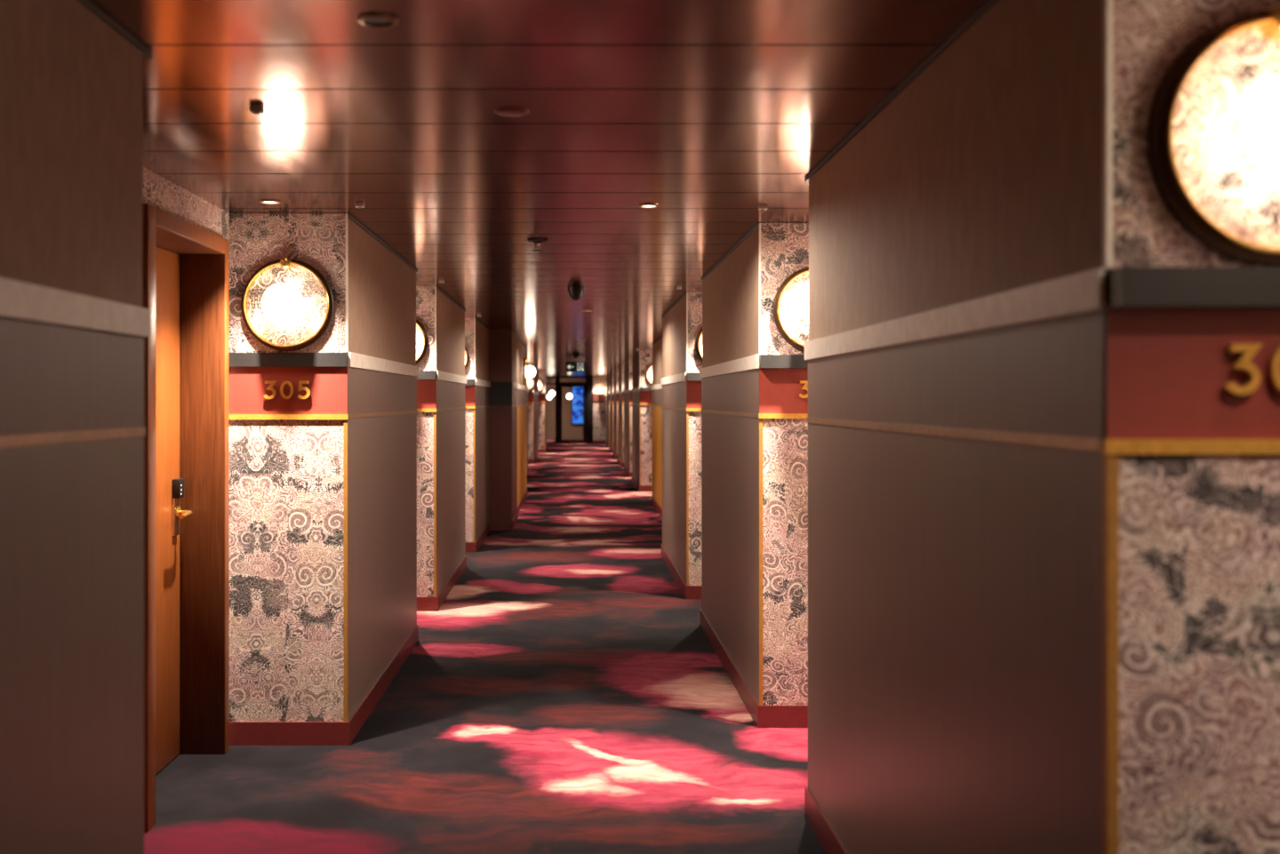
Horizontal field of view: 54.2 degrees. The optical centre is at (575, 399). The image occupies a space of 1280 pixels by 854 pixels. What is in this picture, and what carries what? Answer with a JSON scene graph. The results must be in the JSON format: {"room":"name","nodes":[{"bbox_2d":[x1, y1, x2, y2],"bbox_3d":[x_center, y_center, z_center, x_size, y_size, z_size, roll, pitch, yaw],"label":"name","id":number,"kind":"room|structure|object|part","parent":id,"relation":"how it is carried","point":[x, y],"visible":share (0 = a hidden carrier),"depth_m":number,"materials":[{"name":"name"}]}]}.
{"room":"hotel corridor","nodes":[
{"label":"hotel corridor","id":0,"kind":"room"},
{"bbox_2d":[0,0,151,853],"bbox_3d":[-1.298,0.342,1.075,0.644,2.300,3.660,0,0,0],"label":"wall","id":1,"kind":"structure","parent":0,"point":[75,324],"depth_m":2.44,"materials":[{"name":"beige fabric"}]},
{"bbox_3d":[-0.995,-0.041,1.077,0.014,0.206,3.555,0,0,0],"label":"panel","id":2,"kind":"part","parent":1,"relation":"part of","materials":[{"name":"laminate"}]},
{"bbox_3d":[-0.995,0.737,1.077,0.014,1.310,3.555,0,0,0],"label":"panel","id":3,"kind":"part","parent":1,"relation":"part of","materials":[{"name":"laminate"}]},
{"bbox_3d":[-0.993,0.072,1.077,0.018,0.020,3.555,0,0,0],"label":"bronze rail","id":4,"kind":"part","parent":1,"relation":"part of","materials":[{"name":"brown metal"}]},
{"bbox_3d":[-0.994,-0.801,1.103,0.016,0.014,3.605,0,0,0],"label":"shadow gap trim","id":5,"kind":"part","parent":1,"relation":"part of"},
{"bbox_2d":[142,166,229,832],"bbox_3d":[-1.583,0.342,4.128,0.194,2.300,2.545,0,0,0],"label":"wall","id":6,"kind":"structure","parent":0,"point":[157,191],"depth_m":4.76,"materials":[{"name":"paper"}]},
{"bbox_3d":[-1.498,1.442,3.583,0.024,0.100,1.435,0,0,0],"label":"baseboard","id":7,"kind":"part","parent":6,"relation":"part of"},
{"bbox_2d":[142,203,229,831],"bbox_3d":[-1.601,0.407,4.808,0.249,2.170,1.005,0,0,0],"label":"door","id":8,"kind":"structure","parent":6,"relation":"in","point":[186,266],"depth_m":5.25,"materials":[{"name":"orange wood"}]},
{"bbox_3d":[-1.659,0.477,5.175,0.012,0.170,0.060,0,0,0],"label":"lock plate","id":9,"kind":"part","parent":8,"relation":"part of","materials":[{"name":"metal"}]},
{"bbox_3d":[-1.619,0.467,5.123,0.072,0.052,0.156,0,0,0],"label":"lever handle","id":10,"kind":"part","parent":8,"relation":"part of","materials":[{"name":"gold metal"}]},
{"bbox_2d":[229,213,490,745],"bbox_3d":[-1.298,0.342,9.840,0.644,2.300,8.920,0,0,0],"label":"wall","id":11,"kind":"structure","parent":0,"point":[323,485],"depth_m":5.40,"materials":[{"name":"beige fabric"}]},
{"bbox_2d":[264,380,310,399],"bbox_3d":[-1.247,-0.043,5.385,0.200,0.079,0.020,0,0,0],"label":"room number","id":12,"kind":"object","parent":11,"relation":"attached to","point":[272,383],"visible":1,"depth_m":5.37,"materials":[{"name":"gold metal"}]},
{"bbox_2d":[240,256,334,351],"bbox_3d":[-1.246,-0.411,5.307,0.398,0.401,0.178,0,0,0],"label":"wall lamp","id":13,"kind":"object","parent":11,"relation":"attached to","point":[282,303],"visible":1,"depth_m":5.36,"materials":[{"name":"brown metal"}]},
{"bbox_3d":[-1.246,-0.410,5.304,0.172,0.172,0.172,0,0,0],"label":"globe","id":14,"kind":"part","parent":13,"relation":"part of","materials":[{"name":"white glass"}]},
{"bbox_3d":[-1.246,-0.588,5.369,0.048,0.048,0.054,0,0,0],"label":"knob","id":15,"kind":"part","parent":13,"relation":"part of","materials":[{"name":"gold metal"}]},
{"bbox_3d":[-1.244,-0.041,5.402,0.512,0.206,0.015,0,0,0],"label":"number panel","id":16,"kind":"part","parent":11,"relation":"part of","materials":[{"name":"red paint"}]},
{"bbox_3d":[-1.242,0.073,5.398,0.516,0.023,0.024,0,0,0],"label":"gold rail","id":17,"kind":"part","parent":11,"relation":"part of","materials":[{"name":"gold metal"}]},
{"bbox_3d":[-1.239,1.442,6.565,0.522,0.100,2.358,0,0,0],"label":"baseboard","id":18,"kind":"part","parent":11,"relation":"part of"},
{"bbox_3d":[-0.995,-0.041,6.570,0.014,0.206,2.340,0,0,0],"label":"panel","id":19,"kind":"part","parent":11,"relation":"part of","materials":[{"name":"laminate"}]},
{"bbox_3d":[-0.994,-0.801,6.595,0.016,0.014,2.390,0,0,0],"label":"shadow gap trim","id":20,"kind":"part","parent":11,"relation":"part of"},
{"bbox_3d":[-0.995,0.737,6.570,0.014,1.310,2.340,0,0,0],"label":"panel","id":21,"kind":"part","parent":11,"relation":"part of","materials":[{"name":"laminate"}]},
{"bbox_3d":[-0.993,0.072,6.570,0.018,0.020,2.340,0,0,0],"label":"bronze rail","id":22,"kind":"part","parent":11,"relation":"part of","materials":[{"name":"brown metal"}]},
{"bbox_2d":[416,319,427,364],"bbox_3d":[-1.246,-0.411,8.727,0.398,0.401,0.178,0,0,0],"label":"wall lamp","id":23,"kind":"object","parent":11,"relation":"attached to","point":[418,323],"visible":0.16,"depth_m":8.80,"materials":[{"name":"gold metal"}]},
{"bbox_3d":[-1.244,-0.041,8.822,0.512,0.206,0.015,0,0,0],"label":"number panel","id":24,"kind":"part","parent":11,"relation":"part of","materials":[{"name":"red paint"}]},
{"bbox_3d":[-1.242,0.073,8.818,0.516,0.023,0.024,0,0,0],"label":"gold rail","id":25,"kind":"part","parent":11,"relation":"part of","materials":[{"name":"gold metal"}]},
{"bbox_3d":[-1.239,1.442,9.980,0.522,0.100,2.348,0,0,0],"label":"baseboard","id":26,"kind":"part","parent":11,"relation":"part of","materials":[{"name":"red wood"}]},
{"bbox_3d":[-0.994,-0.801,10.010,0.016,0.014,2.380,0,0,0],"label":"shadow gap trim","id":27,"kind":"part","parent":11,"relation":"part of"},
{"bbox_3d":[-0.995,-0.041,9.985,0.014,0.206,2.330,0,0,0],"label":"panel","id":28,"kind":"part","parent":11,"relation":"part of","materials":[{"name":"laminate"}]},
{"bbox_3d":[-0.995,0.737,9.985,0.014,1.310,2.330,0,0,0],"label":"panel","id":29,"kind":"part","parent":11,"relation":"part of","materials":[{"name":"laminate"}]},
{"bbox_3d":[-0.993,0.072,9.985,0.018,0.020,2.330,0,0,0],"label":"bronze rail","id":30,"kind":"part","parent":11,"relation":"part of","materials":[{"name":"brown metal"}]},
{"bbox_2d":[464,346,469,369],"bbox_3d":[-1.246,-0.411,12.127,0.398,0.401,0.178,0,0,0],"label":"wall lamp","id":31,"kind":"object","parent":11,"relation":"attached to","point":[466,349],"visible":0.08,"depth_m":12.20,"materials":[{"name":"gold metal"}]},
{"bbox_3d":[-1.244,-0.041,12.223,0.512,0.206,0.015,0,0,0],"label":"number panel","id":32,"kind":"part","parent":11,"relation":"part of","materials":[{"name":"red paint"}]},
{"bbox_3d":[-1.242,0.073,12.218,0.516,0.023,0.024,0,0,0],"label":"gold rail","id":33,"kind":"part","parent":11,"relation":"part of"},
{"bbox_3d":[-1.239,1.442,13.230,0.522,0.100,2.048,0,0,0],"label":"baseboard","id":34,"kind":"part","parent":11,"relation":"part of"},
{"bbox_3d":[-0.995,-0.041,13.235,0.014,0.206,2.030,0,0,0],"label":"panel","id":35,"kind":"part","parent":11,"relation":"part of","materials":[{"name":"laminate"}]},
{"bbox_3d":[-0.994,-0.801,13.260,0.016,0.014,2.080,0,0,0],"label":"shadow gap trim","id":36,"kind":"part","parent":11,"relation":"part of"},
{"bbox_3d":[-0.995,0.737,13.235,0.014,1.310,2.030,0,0,0],"label":"panel","id":37,"kind":"part","parent":11,"relation":"part of","materials":[{"name":"laminate"}]},
{"bbox_3d":[-0.993,0.072,13.235,0.018,0.020,2.030,0,0,0],"label":"bronze rail","id":38,"kind":"part","parent":11,"relation":"part of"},
{"bbox_2d":[144,440,826,853],"bbox_3d":[0.000,1.517,21.500,4.400,0.050,51.200,0,0,0],"label":"floor","id":39,"kind":"structure","parent":0,"point":[565,695],"depth_m":5.39,"materials":[{"name":"carpet"}]},
{"bbox_2d":[488,328,527,530],"bbox_3d":[-1.169,0.342,16.843,0.901,2.300,5.214,0,0,0],"label":"wall","id":40,"kind":"structure","parent":0,"point":[502,342],"depth_m":14.25,"materials":[{"name":"beige fabric"}]},
{"bbox_3d":[-0.738,-0.041,14.875,0.014,0.206,1.250,0,0,0],"label":"panel","id":41,"kind":"part","parent":40,"relation":"part of","materials":[{"name":"laminate"}]},
{"bbox_3d":[-0.738,0.737,14.875,0.014,1.310,1.250,0,0,0],"label":"panel","id":42,"kind":"part","parent":40,"relation":"part of","materials":[{"name":"brown wood"}]},
{"bbox_3d":[-0.733,1.442,14.870,0.024,0.100,1.268,0,0,0],"label":"baseboard","id":43,"kind":"part","parent":40,"relation":"part of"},
{"bbox_3d":[-0.773,-0.041,17.450,0.014,0.206,3.900,0,0,0],"label":"panel","id":44,"kind":"part","parent":40,"relation":"part of","materials":[{"name":"laminate"}]},
{"bbox_3d":[-0.773,0.737,17.450,0.014,1.310,3.900,0,0,0],"label":"panel","id":45,"kind":"part","parent":40,"relation":"part of","materials":[{"name":"orange wood"}]},
{"bbox_3d":[-0.768,1.442,17.445,0.024,0.100,3.918,0,0,0],"label":"baseboard","id":46,"kind":"part","parent":40,"relation":"part of","materials":[{"name":"red wood"}]},
{"bbox_2d":[522,358,535,385],"bbox_3d":[-0.677,-0.411,18.200,0.178,0.401,0.398,0,0,0],"label":"wall lamp","id":47,"kind":"object","parent":40,"relation":"attached to","point":[529,372],"visible":1,"depth_m":18.13,"materials":[{"name":"gold"}]},
{"bbox_3d":[-0.674,-0.410,18.200,0.172,0.172,0.172,0,0,0],"label":"globe","id":48,"kind":"part","parent":47,"relation":"part of","materials":[{"name":"white glass"}]},
{"bbox_2d":[526,360,528,474],"bbox_3d":[-1.292,0.342,22.898,0.656,2.300,5.105,0,0,0],"label":"wall","id":49,"kind":"structure","parent":0,"point":[527,360],"depth_m":25.14,"materials":[{"name":"beige paper"}]},
{"bbox_3d":[-0.983,0.737,22.900,0.014,1.310,5.000,0,0,0],"label":"panel","id":50,"kind":"part","parent":49,"relation":"part of","materials":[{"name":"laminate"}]},
{"bbox_2d":[528,365,538,463],"bbox_3d":[-1.302,0.342,31.247,0.636,2.300,4.005,0,0,0],"label":"wall","id":51,"kind":"structure","parent":0,"point":[533,393],"depth_m":29.44,"materials":[{"name":"beige paper"}]},
{"bbox_3d":[-1.248,-0.041,29.302,0.504,0.206,0.015,0,0,0],"label":"number panel","id":52,"kind":"part","parent":51,"relation":"part of","materials":[{"name":"red paint"}]},
{"bbox_3d":[-1.243,1.442,31.245,0.514,0.100,3.918,0,0,0],"label":"baseboard","id":53,"kind":"part","parent":51,"relation":"part of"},
{"bbox_3d":[-1.003,-0.041,31.250,0.014,0.206,3.900,0,0,0],"label":"panel","id":54,"kind":"part","parent":51,"relation":"part of","materials":[{"name":"laminate"}]},
{"bbox_3d":[-1.003,0.737,31.250,0.014,1.310,3.900,0,0,0],"label":"panel","id":55,"kind":"part","parent":51,"relation":"part of","materials":[{"name":"laminate"}]},
{"bbox_2d":[88,0,988,378],"bbox_3d":[0.000,-0.838,21.470,4.400,0.060,51.829,0,0,0],"label":"ceiling","id":56,"kind":"structure","parent":0,"point":[710,113],"depth_m":3.62,"materials":[{"name":"brown wood"}]},
{"bbox_2d":[248,105,263,114],"bbox_3d":[-0.880,-0.799,3.440,0.034,0.024,0.034,0,0,0],"label":"ceiling sensor","id":57,"kind":"object","parent":56,"relation":"attached to","point":[254,109],"visible":1,"depth_m":3.42,"materials":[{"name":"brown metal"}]},
{"bbox_2d":[258,200,280,204],"bbox_3d":[-1.246,-0.806,5.080,0.088,0.011,0.088,0,0,0],"label":"recessed light","id":58,"kind":"object","parent":56,"relation":"in","point":[266,202],"visible":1,"depth_m":5.07,"materials":[{"name":"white metal"}]},
{"bbox_2d":[355,202,364,208],"bbox_3d":[-0.888,-0.799,5.130,0.034,0.024,0.034,0,0,0],"label":"ceiling sensor","id":59,"kind":"object","parent":56,"relation":"attached to","point":[359,205],"visible":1,"depth_m":5.11,"materials":[{"name":"white plastic"}]},
{"bbox_2d":[357,13,399,27],"bbox_3d":[-0.420,-0.806,2.650,0.088,0.011,0.088,0,0,0],"label":"recessed light","id":60,"kind":"object","parent":56,"relation":"in","point":[369,20],"visible":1,"depth_m":2.65,"materials":[{"name":"brown metal"}]},
{"bbox_2d":[493,106,529,116],"bbox_3d":[-0.180,-0.806,3.490,0.100,0.012,0.100,0,0,0],"label":"cover plate","id":61,"kind":"object","parent":56,"relation":"attached to","point":[507,111],"visible":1,"depth_m":3.47,"materials":[{"name":"brown metal"}]},
{"bbox_2d":[527,238,548,251],"bbox_3d":[-0.193,-0.781,6.300,0.108,0.061,0.108,0,0,0],"label":"sprinkler head","id":62,"kind":"object","parent":56,"relation":"attached to","point":[537,241],"visible":1,"depth_m":6.28},
{"bbox_2d":[549,391,554,396],"bbox_3d":[-0.860,-0.468,44.600,0.200,0.680,0.200,0,0,0],"label":"pendant lamp","id":63,"kind":"object","parent":56,"relation":"hanging from","point":[551,393],"visible":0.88,"depth_m":44.54,"materials":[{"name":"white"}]},
{"bbox_2d":[567,377,572,399],"bbox_3d":[-0.240,-0.418,45.400,0.200,0.780,0.200,0,0,0],"label":"pendant lamp","id":64,"kind":"object","parent":56,"relation":"hanging from","point":[569,396],"visible":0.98,"depth_m":45.35,"materials":[{"name":"white glass"}]},
{"bbox_2d":[565,355,585,371],"bbox_3d":[-0.010,-0.657,22.600,0.360,0.298,0.060,0,0,0],"label":"exit sign","id":65,"kind":"object","parent":56,"relation":"hanging from","point":[572,364],"visible":0.98,"depth_m":22.59,"materials":[{"name":"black plastic"}]},
{"bbox_3d":[-0.010,-0.601,22.600,0.340,0.185,0.024,0,0,0],"label":"sign panel","id":66,"kind":"part","parent":65,"relation":"part of","materials":[{"name":"plastic"}]},
{"bbox_2d":[567,287,584,300],"bbox_3d":[0.000,-0.765,9.000,0.124,0.094,0.124,0,0,0],"label":"dome camera","id":67,"kind":"object","parent":56,"relation":"attached to","point":[575,293],"visible":1,"depth_m":8.96,"materials":[{"name":"black plastic"}]},
{"bbox_2d":[572,352,579,358],"bbox_3d":[0.000,-0.765,21.500,0.124,0.094,0.124,0,0,0],"label":"dome camera","id":68,"kind":"object","parent":56,"relation":"attached to","point":[575,355],"visible":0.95,"depth_m":21.46,"materials":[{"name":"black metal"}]},
{"bbox_2d":[638,203,659,207],"bbox_3d":[0.302,-0.806,5.180,0.088,0.011,0.088,0,0,0],"label":"recessed light","id":69,"kind":"object","parent":56,"relation":"in","point":[644,205],"visible":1,"depth_m":5.16,"materials":[{"name":"white"}]},
{"bbox_2d":[758,205,767,210],"bbox_3d":[0.778,-0.799,5.200,0.034,0.024,0.034,0,0,0],"label":"ceiling sensor","id":70,"kind":"object","parent":56,"relation":"attached to","point":[760,207],"visible":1,"depth_m":5.18,"materials":[{"name":"brown metal"}]},
{"bbox_2d":[538,371,546,453],"bbox_3d":[-1.237,0.342,35.748,0.766,2.300,1.605,0,0,0],"label":"wall","id":71,"kind":"structure","parent":0,"point":[542,375],"depth_m":34.99,"materials":[{"name":"beige paper"}]},
{"bbox_3d":[-1.183,-0.041,35.002,0.634,0.206,0.015,0,0,0],"label":"number panel","id":72,"kind":"part","parent":71,"relation":"part of","materials":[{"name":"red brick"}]},
{"bbox_3d":[-1.178,1.442,35.745,0.644,0.100,1.518,0,0,0],"label":"baseboard","id":73,"kind":"part","parent":71,"relation":"part of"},
{"bbox_3d":[-0.873,0.737,35.750,0.014,1.310,1.500,0,0,0],"label":"panel","id":74,"kind":"part","parent":71,"relation":"part of","materials":[{"name":"laminate"}]},
{"bbox_2d":[546,378,585,439],"bbox_3d":[0.000,0.342,47.050,3.400,2.300,0.100,0,0,0],"label":"wall","id":75,"kind":"structure","parent":0,"point":[569,431],"depth_m":47.00,"materials":[{"name":"brown wood"}]},
{"bbox_2d":[571,386,583,424],"bbox_3d":[0.100,0.147,46.948,0.540,1.590,0.104,0,0,0],"label":"display screen","id":76,"kind":"object","parent":75,"relation":"attached to","point":[577,392],"visible":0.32,"depth_m":46.89,"materials":[{"name":"blue glass"}]},
{"bbox_2d":[592,376,606,443],"bbox_3d":[1.140,0.342,42.751,1.120,2.300,0.138,0,0,0],"label":"wall","id":77,"kind":"structure","parent":0,"point":[599,403],"depth_m":42.70,"materials":[{"name":"beige fabric"}]},
{"bbox_2d":[560,376,592,443],"bbox_3d":[0.010,0.342,42.727,1.140,2.300,0.126,0,0,0],"label":"door","id":78,"kind":"structure","parent":77,"relation":"in","point":[588,386],"depth_m":42.71,"materials":[{"name":"black metal"}]},
{"bbox_3d":[-0.115,0.477,42.750,0.890,2.010,0.060,0,0,0],"label":"frame","id":79,"kind":"part","parent":78,"relation":"part of","materials":[{"name":"brown wood"}]},
{"bbox_3d":[0.805,1.442,42.698,0.450,0.100,0.024,0,0,0],"label":"baseboard","id":80,"kind":"part","parent":77,"relation":"part of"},
{"bbox_2d":[595,384,606,396],"bbox_3d":[0.860,-0.330,42.607,0.398,0.401,0.178,0,0,0],"label":"wall lamp","id":81,"kind":"object","parent":77,"relation":"attached to","point":[601,390],"visible":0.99,"depth_m":42.62,"materials":[{"name":"gold"}]},
{"bbox_2d":[605,350,652,491],"bbox_3d":[1.347,0.342,31.497,0.666,2.300,22.505,0,0,0],"label":"wall","id":82,"kind":"structure","parent":0,"point":[641,389],"depth_m":22.84,"materials":[{"name":"beige paper"}]},
{"bbox_3d":[1.033,0.737,40.750,0.014,1.310,3.900,0,0,0],"label":"panel","id":83,"kind":"part","parent":82,"relation":"part of","materials":[{"name":"laminate"}]},
{"bbox_3d":[1.033,0.737,36.400,0.014,1.310,2.800,0,0,0],"label":"panel","id":84,"kind":"part","parent":82,"relation":"part of","materials":[{"name":"laminate"}]},
{"bbox_3d":[1.033,-0.041,32.700,0.014,0.206,2.600,0,0,0],"label":"panel","id":85,"kind":"part","parent":82,"relation":"part of","materials":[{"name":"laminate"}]},
{"bbox_3d":[1.033,0.737,32.700,0.014,1.310,2.600,0,0,0],"label":"panel","id":86,"kind":"part","parent":82,"relation":"part of","materials":[{"name":"laminate"}]},
{"bbox_3d":[1.033,-0.041,29.050,0.014,0.206,2.700,0,0,0],"label":"panel","id":87,"kind":"part","parent":82,"relation":"part of","materials":[{"name":"laminate"}]},
{"bbox_3d":[1.033,0.737,29.050,0.014,1.310,2.700,0,0,0],"label":"panel","id":88,"kind":"part","parent":82,"relation":"part of","materials":[{"name":"laminate"}]},
{"bbox_3d":[1.288,1.442,29.045,0.544,0.100,2.718,0,0,0],"label":"baseboard","id":89,"kind":"part","parent":82,"relation":"part of","materials":[{"name":"red wood"}]},
{"bbox_3d":[1.033,-0.041,25.350,0.014,0.206,2.700,0,0,0],"label":"panel","id":90,"kind":"part","parent":82,"relation":"part of","materials":[{"name":"laminate"}]},
{"bbox_3d":[1.033,0.737,25.350,0.014,1.310,2.700,0,0,0],"label":"panel","id":91,"kind":"part","parent":82,"relation":"part of","materials":[{"name":"laminate"}]},
{"bbox_3d":[1.288,1.442,25.345,0.544,0.100,2.718,0,0,0],"label":"baseboard","id":92,"kind":"part","parent":82,"relation":"part of","materials":[{"name":"red wood"}]},
{"bbox_3d":[1.293,-0.041,24.003,0.534,0.206,0.015,0,0,0],"label":"number panel","id":93,"kind":"part","parent":82,"relation":"part of","materials":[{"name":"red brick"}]},
{"bbox_3d":[1.043,-0.041,21.650,0.014,0.206,2.700,0,0,0],"label":"panel","id":94,"kind":"part","parent":82,"relation":"part of","materials":[{"name":"laminate"}]},
{"bbox_3d":[1.043,0.737,21.650,0.014,1.310,2.700,0,0,0],"label":"panel","id":95,"kind":"part","parent":82,"relation":"part of","materials":[{"name":"laminate"}]},
{"bbox_3d":[1.293,1.442,21.645,0.534,0.100,2.718,0,0,0],"label":"baseboard","id":96,"kind":"part","parent":82,"relation":"part of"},
{"bbox_3d":[1.298,-0.041,20.302,0.524,0.206,0.015,0,0,0],"label":"number panel","id":97,"kind":"part","parent":82,"relation":"part of","materials":[{"name":"red paint"}]},
{"bbox_2d":[645,364,652,385],"bbox_3d":[1.330,-0.411,20.207,0.398,0.401,0.178,0,0,0],"label":"wall lamp","id":98,"kind":"object","parent":82,"relation":"attached to","point":[649,382],"visible":0.12,"depth_m":20.28,"materials":[{"name":"gold"}]},
{"bbox_2d":[651,336,662,518],"bbox_3d":[1.382,0.342,15.547,0.596,2.300,5.005,0,0,0],"label":"wall","id":99,"kind":"structure","parent":0,"point":[657,346],"depth_m":16.82,"materials":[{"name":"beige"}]},
{"bbox_3d":[1.103,-0.041,15.550,0.014,0.206,4.900,0,0,0],"label":"panel","id":100,"kind":"part","parent":99,"relation":"part of","materials":[{"name":"laminate"}]},
{"bbox_3d":[1.103,0.737,15.550,0.014,1.310,4.900,0,0,0],"label":"panel","id":101,"kind":"part","parent":99,"relation":"part of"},
{"bbox_3d":[1.323,1.442,15.545,0.474,0.100,4.918,0,0,0],"label":"baseboard","id":102,"kind":"part","parent":99,"relation":"part of","materials":[{"name":"red wood"}]},
{"bbox_2d":[660,0,1279,853],"bbox_3d":[1.148,0.342,6.990,0.664,2.300,10.159,0,0,0],"label":"wall","id":103,"kind":"structure","parent":0,"point":[1044,520],"depth_m":2.40,"materials":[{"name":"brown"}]},
{"bbox_3d":[0.834,-0.801,10.710,0.016,0.014,2.720,0,0,0],"label":"shadow gap trim","id":104,"kind":"part","parent":103,"relation":"part of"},
{"bbox_3d":[0.833,0.072,10.685,0.018,0.020,2.670,0,0,0],"label":"bronze rail","id":105,"kind":"part","parent":103,"relation":"part of","materials":[{"name":"brown metal"}]},
{"bbox_3d":[0.835,-0.041,10.685,0.014,0.206,2.670,0,0,0],"label":"panel","id":106,"kind":"part","parent":103,"relation":"part of","materials":[{"name":"laminate"}]},
{"bbox_3d":[0.835,0.737,10.685,0.014,1.310,2.670,0,0,0],"label":"panel","id":107,"kind":"part","parent":103,"relation":"part of","materials":[{"name":"laminate"}]},
{"bbox_3d":[1.089,1.442,10.680,0.542,0.100,2.688,0,0,0],"label":"baseboard","id":108,"kind":"part","parent":103,"relation":"part of","materials":[{"name":"red wood"}]},
{"bbox_3d":[1.094,-0.041,9.352,0.532,0.206,0.015,0,0,0],"label":"number panel","id":109,"kind":"part","parent":103,"relation":"part of","materials":[{"name":"red paint"}]},
{"bbox_3d":[1.092,0.073,9.348,0.536,0.023,0.024,0,0,0],"label":"gold rail","id":110,"kind":"part","parent":103,"relation":"part of","materials":[{"name":"gold metal"}]},
{"bbox_2d":[695,328,702,362],"bbox_3d":[1.094,-0.411,9.257,0.398,0.401,0.178,0,0,0],"label":"wall lamp","id":111,"kind":"object","parent":103,"relation":"attached to","point":[700,333],"visible":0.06,"depth_m":9.33,"materials":[{"name":"gold"}]},
{"bbox_3d":[0.841,-0.801,7.018,0.016,0.014,2.656,0,0,0],"label":"shadow gap trim","id":112,"kind":"part","parent":103,"relation":"part of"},
{"bbox_3d":[0.842,0.737,6.993,0.014,1.310,2.606,0,0,0],"label":"panel","id":113,"kind":"part","parent":103,"relation":"part of","materials":[{"name":"laminate"}]},
{"bbox_3d":[0.840,0.072,6.993,0.018,0.020,2.606,0,0,0],"label":"bronze rail","id":114,"kind":"part","parent":103,"relation":"part of","materials":[{"name":"brown metal"}]},
{"bbox_3d":[0.842,-0.041,6.993,0.014,0.206,2.606,0,0,0],"label":"panel","id":115,"kind":"part","parent":103,"relation":"part of","materials":[{"name":"laminate"}]},
{"bbox_3d":[1.093,1.442,6.988,0.535,0.100,2.624,0,0,0],"label":"baseboard","id":116,"kind":"part","parent":103,"relation":"part of","materials":[{"name":"red wood"}]},
{"bbox_3d":[1.095,0.073,5.688,0.529,0.023,0.024,0,0,0],"label":"gold rail","id":117,"kind":"part","parent":103,"relation":"part of","materials":[{"name":"gold metal"}]},
{"bbox_3d":[1.097,-0.041,5.692,0.525,0.206,0.015,0,0,0],"label":"number panel","id":118,"kind":"part","parent":103,"relation":"part of","materials":[{"name":"red paint"}]},
{"bbox_2d":[773,266,808,351],"bbox_3d":[1.096,-0.411,5.597,0.398,0.401,0.178,0,0,0],"label":"wall lamp","id":119,"kind":"object","parent":103,"relation":"attached to","point":[804,308],"visible":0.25,"depth_m":5.67,"materials":[{"name":"gold metal"}]},
{"bbox_3d":[1.096,-0.410,5.594,0.172,0.172,0.172,0,0,0],"label":"globe","id":120,"kind":"part","parent":119,"relation":"part of","materials":[{"name":"white glass"}]},
{"bbox_2d":[799,380,807,398],"bbox_3d":[1.112,-0.048,5.675,0.201,0.080,0.020,0,0,0],"label":"room number","id":121,"kind":"object","parent":103,"relation":"attached to","point":[804,387],"visible":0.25,"depth_m":5.67,"materials":[{"name":"gold metal"}]},
{"bbox_3d":[1.093,1.442,3.226,0.535,0.100,2.548,0,0,0],"label":"baseboard","id":122,"kind":"part","parent":103,"relation":"part of","materials":[{"name":"red wood"}]},
{"bbox_3d":[0.841,-0.801,3.256,0.016,0.014,2.580,0,0,0],"label":"shadow gap trim","id":123,"kind":"part","parent":103,"relation":"part of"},
{"bbox_3d":[0.840,0.072,3.231,0.018,0.020,2.530,0,0,0],"label":"bronze rail","id":124,"kind":"part","parent":103,"relation":"part of","materials":[{"name":"brown metal"}]},
{"bbox_3d":[0.842,0.737,3.231,0.014,1.310,2.530,0,0,0],"label":"panel","id":125,"kind":"part","parent":103,"relation":"part of","materials":[{"name":"laminate"}]},
{"bbox_3d":[0.842,-0.041,3.231,0.014,0.206,2.530,0,0,0],"label":"panel","id":126,"kind":"part","parent":103,"relation":"part of","materials":[{"name":"laminate"}]},
{"bbox_3d":[1.095,0.073,1.964,0.529,0.023,0.024,0,0,0],"label":"gold rail","id":127,"kind":"part","parent":103,"relation":"part of","materials":[{"name":"gold metal"}]},
{"bbox_3d":[1.097,-0.041,1.968,0.525,0.206,0.015,0,0,0],"label":"number panel","id":128,"kind":"part","parent":103,"relation":"part of","materials":[{"name":"red paint"}]},
{"bbox_2d":[1147,5,1279,265],"bbox_3d":[1.098,-0.411,1.873,0.398,0.401,0.178,0,0,0],"label":"wall lamp","id":129,"kind":"object","parent":103,"relation":"attached to","point":[1261,130],"visible":1,"depth_m":1.94,"materials":[{"name":"gold"}]},
{"bbox_3d":[1.098,-0.410,1.870,0.172,0.172,0.172,0,0,0],"label":"globe","id":130,"kind":"part","parent":129,"relation":"part of","materials":[{"name":"white glass"}]},
{"bbox_3d":[1.098,-0.588,1.935,0.048,0.048,0.054,0,0,0],"label":"knob","id":131,"kind":"part","parent":129,"relation":"part of","materials":[{"name":"gold metal"}]},
{"bbox_2d":[1222,344,1279,394],"bbox_3d":[1.110,-0.047,1.951,0.198,0.081,0.020,0,0,0],"label":"room number","id":132,"kind":"object","parent":103,"relation":"attached to","point":[1249,350],"visible":1,"depth_m":1.94,"materials":[{"name":"gold metal"}]},
{"bbox_3d":[-1.385,0.342,42.760,0.630,2.300,0.120,0,0,0],"label":"wall","id":133,"kind":"structure","parent":0,"visible":0},
{"bbox_2d":[546,376,559,443],"bbox_3d":[-0.815,0.342,42.750,0.510,2.300,0.080,0,0,0],"label":"window","id":134,"kind":"structure","parent":133,"relation":"in","point":[557,378],"depth_m":42.71,"materials":[{"name":"black metal"}]}
]}

